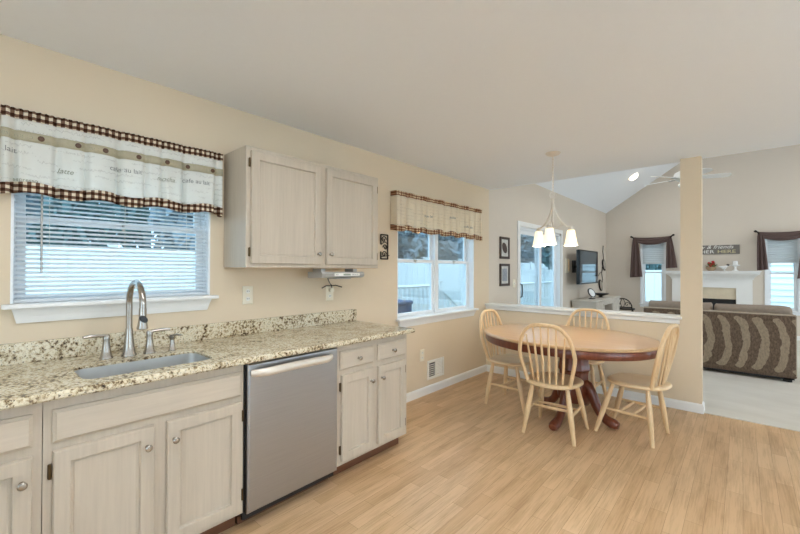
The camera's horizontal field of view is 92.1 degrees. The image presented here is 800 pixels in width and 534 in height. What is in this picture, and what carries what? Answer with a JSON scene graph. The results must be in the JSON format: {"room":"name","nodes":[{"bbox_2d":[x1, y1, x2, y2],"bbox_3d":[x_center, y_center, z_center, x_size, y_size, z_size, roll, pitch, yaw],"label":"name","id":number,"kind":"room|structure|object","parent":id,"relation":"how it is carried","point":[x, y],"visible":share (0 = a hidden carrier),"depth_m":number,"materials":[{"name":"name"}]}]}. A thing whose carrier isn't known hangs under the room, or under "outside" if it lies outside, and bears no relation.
{"room":"kitchen","nodes":[
{"label":"kitchen","id":0,"kind":"room"},
{"bbox_2d":[0,34,605,392],"bbox_3d":[0.434,0.044,4.466,0.150,2.920,14.454,0,0,42],"label":"wall","id":1,"kind":"structure","parent":0,"point":[38,79],"depth_m":2.86,"materials":[{"name":"paint"}]},
{"bbox_2d":[1,193,218,323],"bbox_3d":[-1.553,-0.193,2.175,0.193,0.926,0.973,0,0,42],"label":"window","id":2,"kind":"structure","parent":1,"relation":"in","point":[31,312],"depth_m":2.04,"materials":[{"name":"white plastic"}]},
{"bbox_2d":[13,193,206,302],"bbox_3d":[-1.547,-0.234,2.167,0.053,0.820,0.882,0,0,42],"label":"mini blind","id":3,"kind":"object","parent":2,"relation":"attached to","point":[41,245],"visible":0.57,"depth_m":2.09,"materials":[{"name":"white plastic"}]},
{"bbox_2d":[0,104,222,216],"bbox_3d":[-1.484,-0.525,2.114,0.106,0.401,0.989,0,0,42],"label":"window valance","id":4,"kind":"object","parent":1,"relation":"attached to","point":[44,154],"visible":1,"depth_m":1.99,"materials":[{"name":"fabric"}]},
{"bbox_2d":[0,309,356,365],"bbox_3d":[-1.317,0.412,2.365,0.021,0.098,2.792,0,0,42],"label":"backsplash","id":5,"kind":"structure","parent":1,"relation":"attached to","point":[42,350],"depth_m":2.27,"materials":[{"name":"stone"}]},
{"bbox_2d":[242,286,252,303],"bbox_3d":[-1.054,0.195,2.670,0.009,0.125,0.075,0,0,42],"label":"wall outlet","id":6,"kind":"object","parent":1,"relation":"attached to","point":[247,291],"visible":1,"depth_m":2.67,"materials":[{"name":"beige plastic"}]},
{"bbox_2d":[224,145,377,268],"bbox_3d":[-0.656,-0.366,2.859,0.356,0.751,1.138,0,0,42],"label":"upper cabinet","id":7,"kind":"object","parent":1,"relation":"attached to","point":[281,210],"visible":1,"depth_m":2.60,"materials":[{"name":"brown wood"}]},
{"bbox_2d":[308,268,363,278],"bbox_3d":[-0.483,0.052,2.964,0.181,0.079,0.410,0,0,42],"label":"radio","id":8,"kind":"object","parent":7,"relation":"attached to","point":[317,273],"visible":1,"depth_m":2.87,"materials":[{"name":"silver metal"}]},
{"bbox_2d":[322,278,341,291],"bbox_3d":[-0.564,0.144,3.124,0.089,0.122,0.273,0,0,15],"label":"power cord","id":9,"kind":"object","parent":8,"relation":"hanging from","point":[331,289],"visible":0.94,"depth_m":3.17,"materials":[{"name":"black plastic"}]},
{"bbox_2d":[326,286,332,300],"bbox_3d":[-0.583,0.215,3.201,0.009,0.125,0.075,0,0,42],"label":"wall outlet","id":10,"kind":"object","parent":1,"relation":"attached to","point":[329,295],"visible":0.79,"depth_m":3.19,"materials":[{"name":"beige plastic"}]},
{"bbox_2d":[380,234,388,259],"bbox_3d":[-0.145,-0.192,3.688,0.014,0.242,0.122,0,0,42],"label":"metal wall art","id":11,"kind":"object","parent":1,"relation":"attached to","point":[381,237],"visible":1,"depth_m":3.68},
{"bbox_2d":[420,349,423,361],"bbox_3d":[0.239,0.946,4.123,0.009,0.125,0.075,0,0,42],"label":"wall outlet","id":12,"kind":"object","parent":1,"relation":"attached to","point":[422,350],"visible":1,"depth_m":4.12,"materials":[{"name":"beige plastic"}]},
{"bbox_2d":[427,357,443,379],"bbox_3d":[0.400,1.129,4.304,0.010,0.208,0.310,0,0,42],"label":"air vent","id":13,"kind":"object","parent":1,"relation":"in","point":[435,366],"visible":1,"depth_m":4.29,"materials":[{"name":"white plastic"}]},
{"bbox_2d":[390,190,481,240],"bbox_3d":[0.481,-0.536,4.324,0.108,0.396,1.613,0,0,42],"label":"window valance","id":14,"kind":"object","parent":1,"relation":"attached to","point":[414,213],"visible":1,"depth_m":4.15,"materials":[{"name":"fabric"}]},
{"bbox_2d":[396,230,478,326],"bbox_3d":[0.432,-0.011,4.410,0.193,1.250,1.527,0,0,42],"label":"window","id":15,"kind":"structure","parent":1,"relation":"in","point":[435,273],"depth_m":4.40,"materials":[{"name":"glass"}]},
{"bbox_2d":[406,364,486,402],"bbox_3d":[0.370,1.338,4.266,0.014,0.088,2.368,0,0,42],"label":"baseboard","id":16,"kind":"structure","parent":1,"relation":"attached to","point":[418,393],"depth_m":4.40,"materials":[{"name":"white wood"}]},
{"bbox_2d":[499,236,509,258],"bbox_3d":[1.508,-0.274,5.547,0.020,0.314,0.292,0,0,42],"label":"framed picture","id":17,"kind":"object","parent":1,"relation":"attached to","point":[504,242],"visible":1,"depth_m":5.54,"materials":[{"name":"wood"}]},
{"bbox_2d":[502,243,506,252],"bbox_3d":[1.507,-0.274,5.547,0.002,0.152,0.152,0,0,42],"label":"print","id":18,"kind":"object","parent":17,"relation":"attached to","point":[504,245],"depth_m":5.54},
{"bbox_2d":[499,264,509,285],"bbox_3d":[1.509,0.113,5.546,0.020,0.320,0.298,0,0,42],"label":"framed picture","id":19,"kind":"object","parent":1,"relation":"attached to","point":[504,269],"visible":1,"depth_m":5.54,"materials":[{"name":"wood"}]},
{"bbox_2d":[502,269,506,280],"bbox_3d":[1.508,0.113,5.547,0.002,0.179,0.143,0,0,42],"label":"print","id":20,"kind":"object","parent":19,"relation":"attached to","point":[504,271],"depth_m":5.54},
{"bbox_2d":[517,221,562,306],"bbox_3d":[2.393,0.348,6.639,0.171,2.098,1.960,0,0,42],"label":"door","id":21,"kind":"structure","parent":1,"relation":"in","point":[538,268],"depth_m":6.58,"materials":[{"name":"white glass"}]},
{"bbox_2d":[565,259,568,272],"bbox_3d":[3.272,-0.025,7.521,0.034,0.275,0.190,0,0,42],"label":"wall plaque","id":22,"kind":"object","parent":1,"relation":"attached to","point":[566,260],"visible":1,"depth_m":7.50,"materials":[{"name":"beige plastic"}]},
{"bbox_2d":[572,249,597,284],"bbox_3d":[3.718,0.004,7.846,0.269,0.667,1.190,0,0,42],"label":"television","id":23,"kind":"object","parent":1,"relation":"attached to","point":[585,266],"visible":1,"depth_m":7.67,"materials":[{"name":"black plastic"}]},
{"bbox_2d":[598,246,605,290],"bbox_3d":[4.904,0.028,9.358,0.034,1.100,0.612,0,0,42],"label":"wall decoration","id":24,"kind":"object","parent":1,"relation":"attached to","point":[603,260],"visible":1,"depth_m":9.37,"materials":[{"name":"metal"}]},
{"bbox_2d":[0,0,799,189],"bbox_3d":[0.716,-1.143,0.145,6.317,0.120,8.352,0,0,42],"label":"ceiling","id":25,"kind":"structure","parent":0,"point":[475,92],"depth_m":2.06,"materials":[{"name":"paint"}]},
{"bbox_2d":[532,151,577,246],"bbox_3d":[1.390,-0.628,3.563,0.404,0.860,0.390,0,0,42],"label":"chandelier","id":26,"kind":"object","parent":25,"relation":"hanging from","point":[549,237],"visible":1,"depth_m":3.56,"materials":[{"name":"white glass"}]},
{"bbox_2d":[219,371,799,533],"bbox_3d":[0.734,1.417,0.044,6.167,0.120,8.260,0,0,42],"label":"floor","id":27,"kind":"structure","parent":0,"point":[462,464],"depth_m":2.50,"materials":[{"name":"brown wood"}]},
{"bbox_2d":[0,403,41,533],"bbox_3d":[-1.746,0.922,1.369,0.689,0.872,0.638,0,0,42],"label":"base cabinet","id":28,"kind":"object","parent":27,"relation":"on","point":[20,427],"visible":0.95,"depth_m":1.36,"materials":[{"name":"brown wood"}]},
{"bbox_2d":[41,365,243,533],"bbox_3d":[-1.280,0.926,1.894,0.688,0.872,0.761,0,0,42],"label":"base cabinet","id":29,"kind":"object","parent":27,"relation":"on","point":[165,456],"visible":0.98,"depth_m":1.65,"materials":[{"name":"brown wood"}]},
{"bbox_2d":[0,309,414,410],"bbox_3d":[-1.065,0.412,2.141,0.694,0.160,2.792,0,0,42],"label":"countertop","id":30,"kind":"structure","parent":29,"relation":"on","point":[32,372],"depth_m":2.02,"materials":[{"name":"stone"}]},
{"bbox_2d":[121,280,147,356],"bbox_3d":[-1.319,0.261,1.920,0.283,0.394,0.068,0,0,42],"label":"kitchen faucet","id":31,"kind":"object","parent":30,"relation":"on","point":[128,350],"visible":1,"depth_m":1.97,"materials":[{"name":"silver metal"}]},
{"bbox_2d":[74,353,209,378],"bbox_3d":[-1.204,0.569,1.835,0.304,0.200,0.539,0,0,42],"label":"sink basin","id":32,"kind":"object","parent":30,"relation":"in","point":[135,366],"visible":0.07,"depth_m":1.93,"materials":[{"name":"metal"}]},
{"bbox_2d":[168,333,181,350],"bbox_3d":[-1.239,0.412,2.117,0.066,0.093,0.039,0,0,8],"label":"soap dispenser","id":33,"kind":"object","parent":30,"relation":"on","point":[172,337],"visible":1,"depth_m":2.11,"materials":[{"name":"silver metal"}]},
{"bbox_2d":[235,347,336,524],"bbox_3d":[-0.801,0.932,2.389,0.700,0.869,0.604,0,0,42],"label":"dishwasher","id":34,"kind":"object","parent":27,"relation":"on","point":[290,402],"visible":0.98,"depth_m":2.15,"materials":[{"name":"silver metal"}]},
{"bbox_2d":[243,364,245,512],"bbox_3d":[-0.835,0.887,2.420,0.607,0.778,0.604,0,0,42],"label":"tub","id":35,"kind":"object","parent":34,"relation":"in","point":[244,366],"depth_m":2.00,"materials":[{"name":"black plastic"}]},
{"bbox_2d":[329,334,406,477],"bbox_3d":[-0.394,0.935,2.891,0.689,0.872,0.678,0,0,42],"label":"base cabinet","id":36,"kind":"object","parent":27,"relation":"on","point":[371,375],"visible":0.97,"depth_m":2.64,"materials":[{"name":"brown wood"}]},
{"bbox_2d":[479,309,539,414],"bbox_3d":[1.122,0.917,3.931,0.536,0.938,0.459,0,-1,44],"label":"dining chair","id":37,"kind":"object","parent":27,"relation":"on","point":[504,359],"visible":0.85,"depth_m":3.90,"materials":[{"name":"brown wood"}]},
{"bbox_2d":[518,323,588,446],"bbox_3d":[1.285,0.913,3.216,0.459,0.938,0.536,0,0,39],"label":"dining chair","id":38,"kind":"object","parent":27,"relation":"on","point":[549,380],"visible":1,"depth_m":3.10,"materials":[{"name":"brown wood"}]},
{"bbox_2d":[484,324,659,430],"bbox_3d":[1.521,1.000,3.556,1.518,0.756,1.238,0,0,42],"label":"dining table","id":39,"kind":"object","parent":27,"relation":"on","point":[595,344],"visible":0.74,"depth_m":3.34,"materials":[{"name":"brown wood"}]},
{"bbox_2d":[558,308,609,396],"bbox_3d":[1.890,0.920,4.014,0.459,0.938,0.536,0,0,42],"label":"dining chair","id":40,"kind":"object","parent":27,"relation":"on","point":[591,362],"visible":0.38,"depth_m":4.01,"materials":[{"name":"brown wood"}]},
{"bbox_2d":[594,324,679,447],"bbox_3d":[1.967,0.915,3.192,0.459,0.938,0.536,0,0,-41],"label":"dining chair","id":41,"kind":"object","parent":27,"relation":"on","point":[647,383],"visible":1,"depth_m":3.08,"materials":[{"name":"brown wood"}]},
{"bbox_2d":[486,310,702,403],"bbox_3d":[2.045,0.955,4.448,2.278,0.868,0.124,0,0,42],"label":"wall","id":42,"kind":"structure","parent":0,"point":[685,376],"depth_m":3.94,"materials":[{"name":"paint"}]},
{"bbox_2d":[485,303,681,323],"bbox_3d":[1.989,0.522,4.501,2.127,0.075,0.214,0,0,42],"label":"trim ledge","id":43,"kind":"object","parent":42,"relation":"attached to","point":[610,314],"visible":0.94,"depth_m":4.28,"materials":[{"name":"white wood"}]},
{"bbox_2d":[486,365,704,413],"bbox_3d":[2.050,1.344,4.431,2.278,0.088,0.138,0,0,42],"label":"baseboard","id":44,"kind":"structure","parent":42,"relation":"attached to","point":[636,396],"depth_m":3.94,"materials":[{"name":"white wood"}]},
{"bbox_2d":[536,162,679,212],"bbox_3d":[5.696,-2.463,5.366,6.834,2.375,6.152,0,0,42],"label":"vault","id":45,"kind":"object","parent":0,"point":[604,192],"depth_m":8.11,"materials":[{"name":"paint"}]},
{"bbox_2d":[628,172,638,179],"bbox_3d":[4.911,-1.907,8.121,0.199,0.150,0.235,0,0,42],"label":"recessed light","id":46,"kind":"object","parent":45,"relation":"attached to","point":[634,176],"visible":1,"depth_m":8.05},
{"bbox_2d":[644,168,731,187],"bbox_3d":[4.509,-1.947,6.112,1.135,1.428,1.079,0,0,42],"label":"ceiling fan","id":47,"kind":"object","parent":45,"relation":"hanging from","point":[676,177],"visible":0.26,"depth_m":5.93,"materials":[{"name":"white metal"}]},
{"bbox_2d":[680,156,702,321],"bbox_3d":[2.839,-0.267,3.754,0.164,1.572,0.124,0,0,42],"label":"wall pillar","id":48,"kind":"structure","parent":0,"point":[691,224],"depth_m":3.71,"materials":[{"name":"paint"}]},
{"bbox_2d":[606,144,799,335],"bbox_3d":[7.685,-1.008,7.600,6.834,5.106,0.150,0,0,42],"label":"wall","id":49,"kind":"structure","parent":0,"point":[761,193],"depth_m":8.21,"materials":[{"name":"paint"}]},
{"bbox_2d":[639,242,665,306],"bbox_3d":[5.952,0.150,9.063,0.550,1.590,0.150,0,0,42],"label":"window","id":50,"kind":"structure","parent":49,"relation":"in","point":[643,266],"depth_m":9.16,"materials":[{"name":"white plastic"}]},
{"bbox_2d":[642,243,663,263],"bbox_3d":[5.949,-0.336,9.061,0.420,0.528,0.034,0,0,42],"label":"cellular shade","id":51,"kind":"object","parent":50,"relation":"attached to","point":[652,254],"visible":0.88,"depth_m":9.05,"materials":[{"name":"fabric"}]},
{"bbox_2d":[630,234,676,276],"bbox_3d":[5.897,-0.249,8.976,0.925,0.996,0.160,0,0,42],"label":"curtain","id":52,"kind":"object","parent":49,"relation":"hanging from","point":[635,267],"visible":1,"depth_m":9.04,"materials":[{"name":"fabric"}]},
{"bbox_2d":[703,244,739,254],"bbox_3d":[6.721,-0.370,8.334,0.940,0.195,0.022,0,0,42],"label":"family sign","id":53,"kind":"object","parent":49,"relation":"attached to","point":[708,249],"visible":0.55,"depth_m":8.21,"materials":[{"name":"brown paint"}]},
{"bbox_2d":[754,230,799,278],"bbox_3d":[7.508,-0.261,7.544,0.857,0.971,0.160,0,0,42],"label":"curtain","id":54,"kind":"object","parent":49,"relation":"hanging from","point":[762,262],"visible":1,"depth_m":7.68,"materials":[{"name":"fabric"}]},
{"bbox_2d":[765,238,799,315],"bbox_3d":[7.567,0.145,7.628,0.550,1.590,0.150,0,0,42],"label":"window","id":55,"kind":"structure","parent":49,"relation":"in","point":[768,273],"depth_m":7.53,"materials":[{"name":"white plastic"}]},
{"bbox_2d":[767,239,796,262],"bbox_3d":[7.563,-0.341,7.626,0.420,0.528,0.034,0,0,42],"label":"cellular shade","id":56,"kind":"object","parent":55,"relation":"attached to","point":[785,251],"visible":0.73,"depth_m":7.62,"materials":[{"name":"fabric"}]},
{"bbox_2d":[703,340,799,431],"bbox_3d":[5.622,1.461,5.269,6.534,0.126,6.044,0,0,42],"label":"floor","id":57,"kind":"structure","parent":0,"point":[775,402],"depth_m":4.06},
{"bbox_2d":[571,295,620,310],"bbox_3d":[4.231,1.034,8.237,0.474,0.759,1.950,0,0,42],"label":"console table","id":58,"kind":"object","parent":57,"relation":"on","point":[607,302],"visible":0.3,"depth_m":7.77,"materials":[{"name":"white wood"}]},
{"bbox_2d":[588,288,595,298],"bbox_3d":[3.905,0.541,7.853,0.120,0.220,0.152,0,0,42],"label":"plate","id":59,"kind":"object","parent":58,"relation":"on","point":[591,292],"visible":1,"depth_m":7.84,"materials":[{"name":"white ceramic"}]},
{"bbox_2d":[595,293,609,296],"bbox_3d":[4.356,0.612,8.364,0.340,0.088,0.340,0,0,42],"label":"dish","id":60,"kind":"object","parent":58,"relation":"on","point":[598,294],"visible":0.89,"depth_m":8.30,"materials":[{"name":"plastic"}]},
{"bbox_2d":[620,298,634,311],"bbox_3d":[5.308,1.072,9.102,0.430,0.701,0.456,0,0,42],"label":"chair","id":61,"kind":"object","parent":57,"relation":"on","point":[631,308],"visible":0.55,"depth_m":8.92,"materials":[{"name":"black metal"}]},
{"bbox_2d":[664,271,761,309],"bbox_3d":[6.636,0.751,8.242,1.600,1.336,0.260,0,0,42],"label":"fireplace","id":62,"kind":"object","parent":57,"relation":"on","point":[719,287],"visible":0.38,"depth_m":8.09,"materials":[{"name":"beige stone"}]},
{"bbox_2d":[706,261,716,270],"bbox_3d":[6.640,-0.024,8.218,0.242,0.215,0.206,0,0,42],"label":"flower pot","id":63,"kind":"object","parent":62,"relation":"on","point":[712,266],"visible":1,"depth_m":8.19,"materials":[{"name":"beige ceramic"}]},
{"bbox_2d":[664,271,761,279],"bbox_3d":[6.637,0.175,8.245,1.600,0.183,0.260,0,0,42],"label":"mantel shelf","id":64,"kind":"object","parent":62,"relation":"attached to","point":[675,275],"depth_m":8.03,"materials":[{"name":"white wood"}]},
{"bbox_2d":[718,264,729,270],"bbox_3d":[6.802,0.010,8.083,0.193,0.146,0.080,0,0,42],"label":"bird figurine","id":65,"kind":"object","parent":62,"relation":"on","point":[726,265],"visible":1,"depth_m":8.06,"materials":[{"name":"white ceramic"}]},
{"bbox_2d":[730,261,739,270],"bbox_3d":[6.932,-0.021,7.968,0.160,0.206,0.158,0,0,42],"label":"pedestal","id":66,"kind":"object","parent":62,"relation":"on","point":[735,263],"visible":1,"depth_m":7.94,"materials":[{"name":"white ceramic"}]},
{"bbox_2d":[644,300,796,381],"bbox_3d":[4.466,0.944,5.474,1.572,0.904,0.960,0,0,42],"label":"sofa","id":67,"kind":"object","parent":57,"relation":"on","point":[759,340],"visible":0.77,"depth_m":4.90,"materials":[{"name":"beige fabric"}]},
{"bbox_2d":[649,300,712,309],"bbox_3d":[4.068,0.643,5.606,0.763,0.299,0.217,0,0,42],"label":"cushion","id":68,"kind":"object","parent":67,"relation":"on","point":[652,303],"depth_m":5.61,"materials":[{"name":"beige fabric"}]},
{"bbox_2d":[714,303,792,313],"bbox_3d":[4.645,0.640,5.093,0.768,0.301,0.217,0,0,42],"label":"cushion","id":69,"kind":"object","parent":67,"relation":"on","point":[777,309],"depth_m":5.01,"materials":[{"name":"beige fabric"}]},
{"label":"outside","id":70,"kind":"structure","parent":0,"visible":0},
{"bbox_3d":[-6.010,2.203,25.386,37.283,0.100,60.000,0,0,42],"label":"ground","id":71,"kind":"structure","parent":70,"visible":0},
{"bbox_2d":[26,193,45,243],"bbox_3d":[-9.145,-1.104,6.695,4.170,6.259,4.165,0,0,-1],"label":"tree","id":72,"kind":"object","parent":71,"relation":"on","point":[27,196],"visible":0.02,"depth_m":8.13,"materials":[{"name":"green plant"}]},
{"bbox_2d":[26,196,151,293],"bbox_3d":[-10.402,-2.084,11.963,5.414,8.279,5.408,0,0,42],"label":"tree","id":73,"kind":"object","parent":71,"relation":"on","point":[38,197],"visible":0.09,"depth_m":11.30,"materials":[{"name":"green plant"}]},
{"bbox_2d":[26,245,194,293],"bbox_3d":[2.568,0.883,16.438,0.150,2.470,34.150,0,0,42],"label":"privacy fence","id":74,"kind":"object","parent":71,"relation":"on","point":[35,247],"visible":0.02,"depth_m":7.25,"materials":[{"name":"white plastic"}]},
{"bbox_2d":[136,208,176,248],"bbox_3d":[-11.043,-2.889,20.043,6.462,9.989,5.998,0,0,42],"label":"tree","id":75,"kind":"object","parent":71,"relation":"on","point":[149,208],"visible":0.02,"depth_m":18.23,"materials":[{"name":"green plant"}]},
{"bbox_2d":[148,207,194,249],"bbox_3d":[-5.053,-1.609,11.318,4.404,7.350,4.195,0,0,42],"label":"tree","id":76,"kind":"object","parent":71,"relation":"on","point":[153,209],"visible":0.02,"depth_m":10.06,"materials":[{"name":"green plant"}]},
{"bbox_2d":[645,270,661,300],"bbox_3d":[6.923,1.078,15.242,8.050,2.090,0.150,0,0,42],"label":"privacy fence","id":77,"kind":"object","parent":71,"relation":"on","point":[651,279],"visible":0.02,"depth_m":13.51,"materials":[{"name":"white plastic"}]},
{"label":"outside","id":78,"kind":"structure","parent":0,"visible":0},
{"bbox_3d":[32.478,2.200,8.482,42.717,0.100,34.146,0,0,42],"label":"ground","id":79,"kind":"structure","parent":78,"visible":0},
{"bbox_2d":[646,264,661,288],"bbox_3d":[10.554,-1.040,15.440,3.242,6.354,3.116,0,0,42],"label":"tree","id":80,"kind":"object","parent":79,"relation":"on","point":[648,266],"visible":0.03,"depth_m":14.79,"materials":[{"name":"green plant"}]},
{"bbox_2d":[771,263,793,307],"bbox_3d":[14.351,-1.207,11.339,8.000,6.650,4.600,0,0,42],"label":"house","id":81,"kind":"structure","parent":79,"relation":"on","point":[782,285],"depth_m":11.40,"materials":[{"name":"white plastic"}]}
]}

